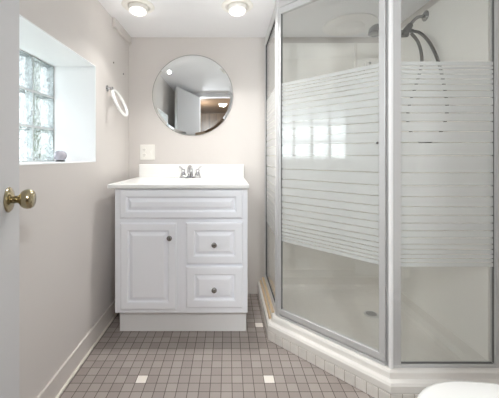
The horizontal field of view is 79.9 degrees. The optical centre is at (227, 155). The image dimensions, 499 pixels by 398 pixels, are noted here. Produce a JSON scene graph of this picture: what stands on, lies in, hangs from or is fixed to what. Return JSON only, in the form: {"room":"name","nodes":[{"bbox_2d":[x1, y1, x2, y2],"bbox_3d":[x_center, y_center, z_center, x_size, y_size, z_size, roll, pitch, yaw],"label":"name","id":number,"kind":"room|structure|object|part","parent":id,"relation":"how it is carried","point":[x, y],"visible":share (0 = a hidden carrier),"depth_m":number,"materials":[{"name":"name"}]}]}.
{"room":"bathroom","nodes":[
{"label":"bathroom","id":0,"kind":"room"},
{"bbox_2d":[19,0,128,397],"bbox_3d":[-0.903,0.072,1.170,0.310,1.935,2.140,0,0,0],"label":"wall","id":1,"kind":"structure","parent":0,"point":[67,239],"depth_m":1.41,"materials":[{"name":"paint"}]},
{"bbox_2d":[19,49,53,161],"bbox_3d":[-1.015,-0.237,1.226,0.076,0.534,0.896,0,0,0],"label":"window","id":2,"kind":"structure","parent":1,"relation":"in","point":[26,92],"depth_m":1.49,"materials":[{"name":"clear glass"}]},
{"bbox_2d":[19,14,95,164],"bbox_3d":[-0.863,-0.237,1.226,0.231,0.542,0.904,0,0,0],"label":"window recess","id":3,"kind":"object","parent":1,"relation":"in","point":[74,75],"depth_m":1.67,"materials":[{"name":"paint"}]},
{"bbox_2d":[54,150,66,161],"bbox_3d":[-0.903,0.000,1.600,0.064,0.060,0.064,0,0,0],"label":"ornament","id":4,"kind":"object","parent":3,"relation":"on","point":[60,156],"visible":1,"depth_m":1.58,"materials":[{"name":"grey plastic"}]},
{"bbox_2d":[36,299,117,397],"bbox_3d":[-0.737,0.990,1.230,0.022,0.100,2.020,0,0,0],"label":"baseboard","id":5,"kind":"structure","parent":1,"relation":"attached to","point":[54,388],"depth_m":1.45,"materials":[{"name":"paint"}]},
{"bbox_3d":[-0.737,1.034,1.230,0.022,0.011,2.020,0,0,0],"label":"shoe moulding","id":6,"kind":"part","parent":5,"relation":"part of","materials":[{"name":"paint"}]},
{"bbox_2d":[106,85,128,116],"bbox_3d":[-0.687,-0.344,1.890,0.099,0.189,0.186,0,0,15],"label":"towel ring","id":7,"kind":"object","parent":1,"relation":"attached to","point":[108,88],"visible":1,"depth_m":1.84,"materials":[{"name":"silver metal"}]},
{"bbox_2d":[112,17,130,43],"bbox_3d":[-0.738,-0.868,2.078,0.020,0.055,0.325,0,0,0],"label":"trim","id":8,"kind":"structure","parent":1,"relation":"attached to","point":[115,23],"depth_m":2.03,"materials":[{"name":"paint"}]},
{"bbox_2d":[59,294,373,397],"bbox_3d":[0.208,1.070,1.180,1.953,0.060,2.160,0,0,0],"label":"floor","id":9,"kind":"structure","parent":0,"point":[122,364],"depth_m":1.45,"materials":[{"name":"tile"}]},
{"bbox_2d":[115,189,247,330],"bbox_3d":[-0.268,0.612,1.946,0.759,0.857,0.584,0,0,0],"label":"vanity cabinet","id":10,"kind":"object","parent":9,"relation":"on","point":[181,255],"visible":0.91,"depth_m":1.68,"materials":[{"name":"paint"}]},
{"bbox_3d":[-0.453,0.627,1.691,0.318,0.490,0.018,0,0,0],"label":"cabinet door","id":11,"kind":"part","parent":10,"relation":"part of","materials":[{"name":"paint"}]},
{"bbox_2d":[107,164,248,188],"bbox_3d":[-0.280,0.171,1.953,0.797,0.217,0.570,0,0,0],"label":"countertop","id":12,"kind":"structure","parent":10,"relation":"on","point":[151,176],"depth_m":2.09,"materials":[{"name":"stone"}]},
{"bbox_2d":[153,179,217,181],"bbox_3d":[-0.272,0.218,1.930,0.420,0.121,0.300,0,0,0],"label":"basin","id":13,"kind":"object","parent":12,"relation":"in","point":[154,180],"depth_m":2.05,"materials":[{"name":"white ceramic"}]},
{"bbox_2d":[179,165,201,177],"bbox_3d":[-0.262,0.111,2.120,0.138,0.094,0.144,0,0,-38],"label":"faucet","id":14,"kind":"object","parent":12,"relation":"on","point":[189,169],"visible":1,"depth_m":2.12,"materials":[{"name":"silver metal"}]},
{"bbox_3d":[-0.322,0.119,2.135,0.042,0.053,0.042,0,0,0],"label":"handle","id":15,"kind":"part","parent":14,"relation":"part of","materials":[{"name":"silver metal"}]},
{"bbox_3d":[-0.270,0.105,2.090,0.038,0.082,0.128,0,0,0],"label":"spout","id":16,"kind":"part","parent":14,"relation":"part of","materials":[{"name":"silver metal"}]},
{"bbox_3d":[-0.270,0.150,2.135,0.156,0.015,0.052,0,0,0],"label":"plate","id":17,"kind":"part","parent":14,"relation":"part of","materials":[{"name":"silver metal"}]},
{"bbox_3d":[-0.218,0.119,2.135,0.042,0.053,0.042,0,0,0],"label":"handle","id":18,"kind":"part","parent":14,"relation":"part of","materials":[{"name":"silver metal"}]},
{"bbox_3d":[-0.267,0.274,1.691,0.698,0.161,0.018,0,0,0],"label":"false drawer","id":19,"kind":"part","parent":10,"relation":"part of","materials":[{"name":"paint"}]},
{"bbox_3d":[-0.077,0.745,1.691,0.322,0.236,0.018,0,0,0],"label":"drawer","id":20,"kind":"part","parent":10,"relation":"part of","materials":[{"name":"paint"}]},
{"bbox_3d":[-0.077,0.495,1.691,0.322,0.234,0.018,0,0,0],"label":"drawer","id":21,"kind":"part","parent":10,"relation":"part of","materials":[{"name":"paint"}]},
{"bbox_2d":[258,0,498,393],"bbox_3d":[0.695,0.071,1.735,0.940,1.929,1.010,0,0,0],"label":"shower enclosure","id":22,"kind":"object","parent":9,"relation":"on","point":[365,327],"visible":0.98,"depth_m":1.31,"materials":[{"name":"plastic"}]},
{"bbox_3d":[0.287,0.030,1.972,0.024,1.764,0.533,0,0,0],"label":"panel frame","id":23,"kind":"part","parent":22,"relation":"part of","materials":[{"name":"white metal"}]},
{"bbox_3d":[0.287,0.035,1.966,0.006,1.714,0.489,0,0,0],"label":"panel","id":24,"kind":"part","parent":22,"relation":"part of","materials":[{"name":"clear glass"}]},
{"bbox_3d":[0.290,0.009,1.705,0.034,1.805,0.040,0,0,0],"label":"corner post","id":25,"kind":"part","parent":22,"relation":"part of","materials":[{"name":"white metal"}]},
{"bbox_3d":[0.491,0.029,1.492,0.005,1.690,0.534,0,0,-45],"label":"shower door","id":26,"kind":"part","parent":22,"relation":"part of","materials":[{"name":"clear glass"}]},
{"bbox_3d":[0.493,0.029,1.491,0.554,1.730,0.022,0,0,45],"label":"door frame","id":27,"kind":"part","parent":22,"relation":"part of","materials":[{"name":"white metal"}]},
{"bbox_2d":[258,289,418,397],"bbox_3d":[0.558,1.014,1.607,0.389,0.049,1.376,0,0,-43],"label":"tile baseboard","id":28,"kind":"object","parent":22,"relation":"attached to","point":[372,390],"visible":0.77,"depth_m":1.41,"materials":[{"name":"tile"}]},
{"bbox_2d":[269,338,414,397],"bbox_3d":[0.559,1.016,1.609,0.388,0.049,1.377,0,0,-43],"label":"grout","id":29,"kind":"object","parent":22,"relation":"attached to","point":[282,338],"visible":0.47,"depth_m":1.40,"materials":[{"name":"concrete"}]},
{"bbox_3d":[0.701,0.009,1.275,0.020,1.805,0.008,0,0,0],"label":"post","id":30,"kind":"part","parent":22,"relation":"part of","materials":[{"name":"metal"}]},
{"bbox_3d":[0.720,0.009,1.293,0.055,1.805,0.026,0,0,0],"label":"corner post","id":31,"kind":"part","parent":22,"relation":"part of","materials":[{"name":"white metal"}]},
{"bbox_3d":[0.932,0.030,1.292,0.465,1.764,0.034,0,0,0],"label":"panel frame","id":32,"kind":"part","parent":22,"relation":"part of","materials":[{"name":"white metal"}]},
{"bbox_3d":[0.946,0.040,1.292,0.411,1.724,0.006,0,0,0],"label":"panel","id":33,"kind":"part","parent":22,"relation":"part of","materials":[{"name":"clear glass"}]},
{"bbox_2d":[417,381,498,397],"bbox_3d":[0.793,0.662,0.640,0.723,0.755,0.430,0,0,0],"label":"toilet","id":34,"kind":"object","parent":9,"relation":"on","point":[449,389],"visible":1,"depth_m":0.79,"materials":[{"name":"ceramic"}]},
{"bbox_2d":[129,37,378,293],"bbox_3d":[0.114,0.102,2.296,2.343,1.995,0.128,0,0,0],"label":"wall","id":35,"kind":"structure","parent":0,"point":[240,139],"depth_m":2.24,"materials":[{"name":"paint"}]},
{"bbox_2d":[140,145,154,159],"bbox_3d":[-0.607,-0.028,2.232,0.112,0.114,0.016,0,0,0],"label":"outlet plate","id":36,"kind":"object","parent":35,"relation":"attached to","point":[147,152],"visible":1,"depth_m":2.23,"materials":[{"name":"plastic"}]},
{"bbox_2d":[139,164,243,176],"bbox_3d":[-0.274,0.111,2.228,0.785,0.097,0.020,0,0,0],"label":"backsplash","id":37,"kind":"structure","parent":35,"relation":"attached to","point":[145,170],"depth_m":2.22,"materials":[{"name":"stone"}]},
{"bbox_2d":[152,55,232,135],"bbox_3d":[-0.265,-0.458,2.233,0.609,0.609,0.011,0,0,0],"label":"round mirror","id":38,"kind":"object","parent":35,"relation":"attached to","point":[192,95],"visible":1,"depth_m":2.23,"materials":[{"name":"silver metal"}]},
{"bbox_2d":[354,42,374,79],"bbox_3d":[1.012,-0.700,2.202,0.127,0.300,0.060,0,0,0],"label":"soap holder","id":39,"kind":"object","parent":35,"relation":"attached to","point":[355,43],"visible":0.56,"depth_m":2.22,"materials":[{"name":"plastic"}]},
{"bbox_3d":[0.957,-0.700,2.226,0.018,0.300,0.012,0,0,0],"label":"rail","id":40,"kind":"part","parent":39,"relation":"part of","materials":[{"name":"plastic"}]},
{"bbox_2d":[98,0,429,36],"bbox_3d":[0.114,-0.945,1.230,2.343,0.100,2.260,0,0,0],"label":"ceiling","id":41,"kind":"structure","parent":0,"point":[169,18],"depth_m":1.93,"materials":[{"name":"paint"}]},
{"bbox_2d":[121,0,154,16],"bbox_3d":[-0.535,-0.879,1.770,0.190,0.057,0.190,0,0,0],"label":"recessed light","id":42,"kind":"object","parent":41,"relation":"in","point":[139,8],"visible":1,"depth_m":1.74,"materials":[{"name":"plastic"}]},
{"bbox_2d":[221,0,252,16],"bbox_3d":[0.055,-0.879,1.770,0.190,0.057,0.190,0,0,0],"label":"recessed light","id":43,"kind":"object","parent":41,"relation":"in","point":[236,8],"visible":1,"depth_m":1.74,"materials":[{"name":"plastic"}]},
{"bbox_2d":[323,13,377,35],"bbox_3d":[0.830,-0.875,2.030,0.350,0.040,0.350,0,0,0],"label":"recessed light","id":44,"kind":"object","parent":41,"relation":"in","point":[353,23],"visible":0.98,"depth_m":1.97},
{"bbox_2d":[401,0,489,360],"bbox_3d":[1.221,0.102,1.230,0.128,1.995,2.020,0,0,0],"label":"wall","id":45,"kind":"structure","parent":0,"point":[458,298],"depth_m":1.52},
{"bbox_2d":[368,10,448,142],"bbox_3d":[0.988,-0.458,1.652,0.339,0.784,0.252,0,0,0],"label":"shower","id":46,"kind":"object","parent":45,"relation":"attached to","point":[373,31],"visible":0.58,"depth_m":1.72,"materials":[{"name":"metal"}]},
{"bbox_3d":[1.097,-0.785,1.739,0.107,0.089,0.019,0,0,0],"label":"shower arm","id":47,"kind":"part","parent":46,"relation":"part of","materials":[{"name":"metal"}]},
{"bbox_3d":[0.209,0.073,0.165,1.913,1.935,0.110,0,0,0],"label":"wall","id":48,"kind":"structure","parent":0,"visible":0},
{"bbox_2d":[0,0,35,397],"bbox_3d":[-0.494,0.095,0.555,0.096,1.866,0.673,0,0,-18],"label":"door","id":49,"kind":"structure","parent":48,"relation":"in","point":[10,199],"depth_m":0.79,"materials":[{"name":"paint"}]},
{"bbox_3d":[-0.580,0.117,0.793,0.011,0.068,0.068,0,0,-18],"label":"knob","id":50,"kind":"part","parent":49,"relation":"part of","materials":[{"name":"gold metal"}]},
{"bbox_3d":[-0.551,0.117,0.805,0.057,0.053,0.053,0,0,0],"label":"knob handle","id":51,"kind":"part","parent":49,"relation":"part of","materials":[{"name":"gold metal"}]}
]}

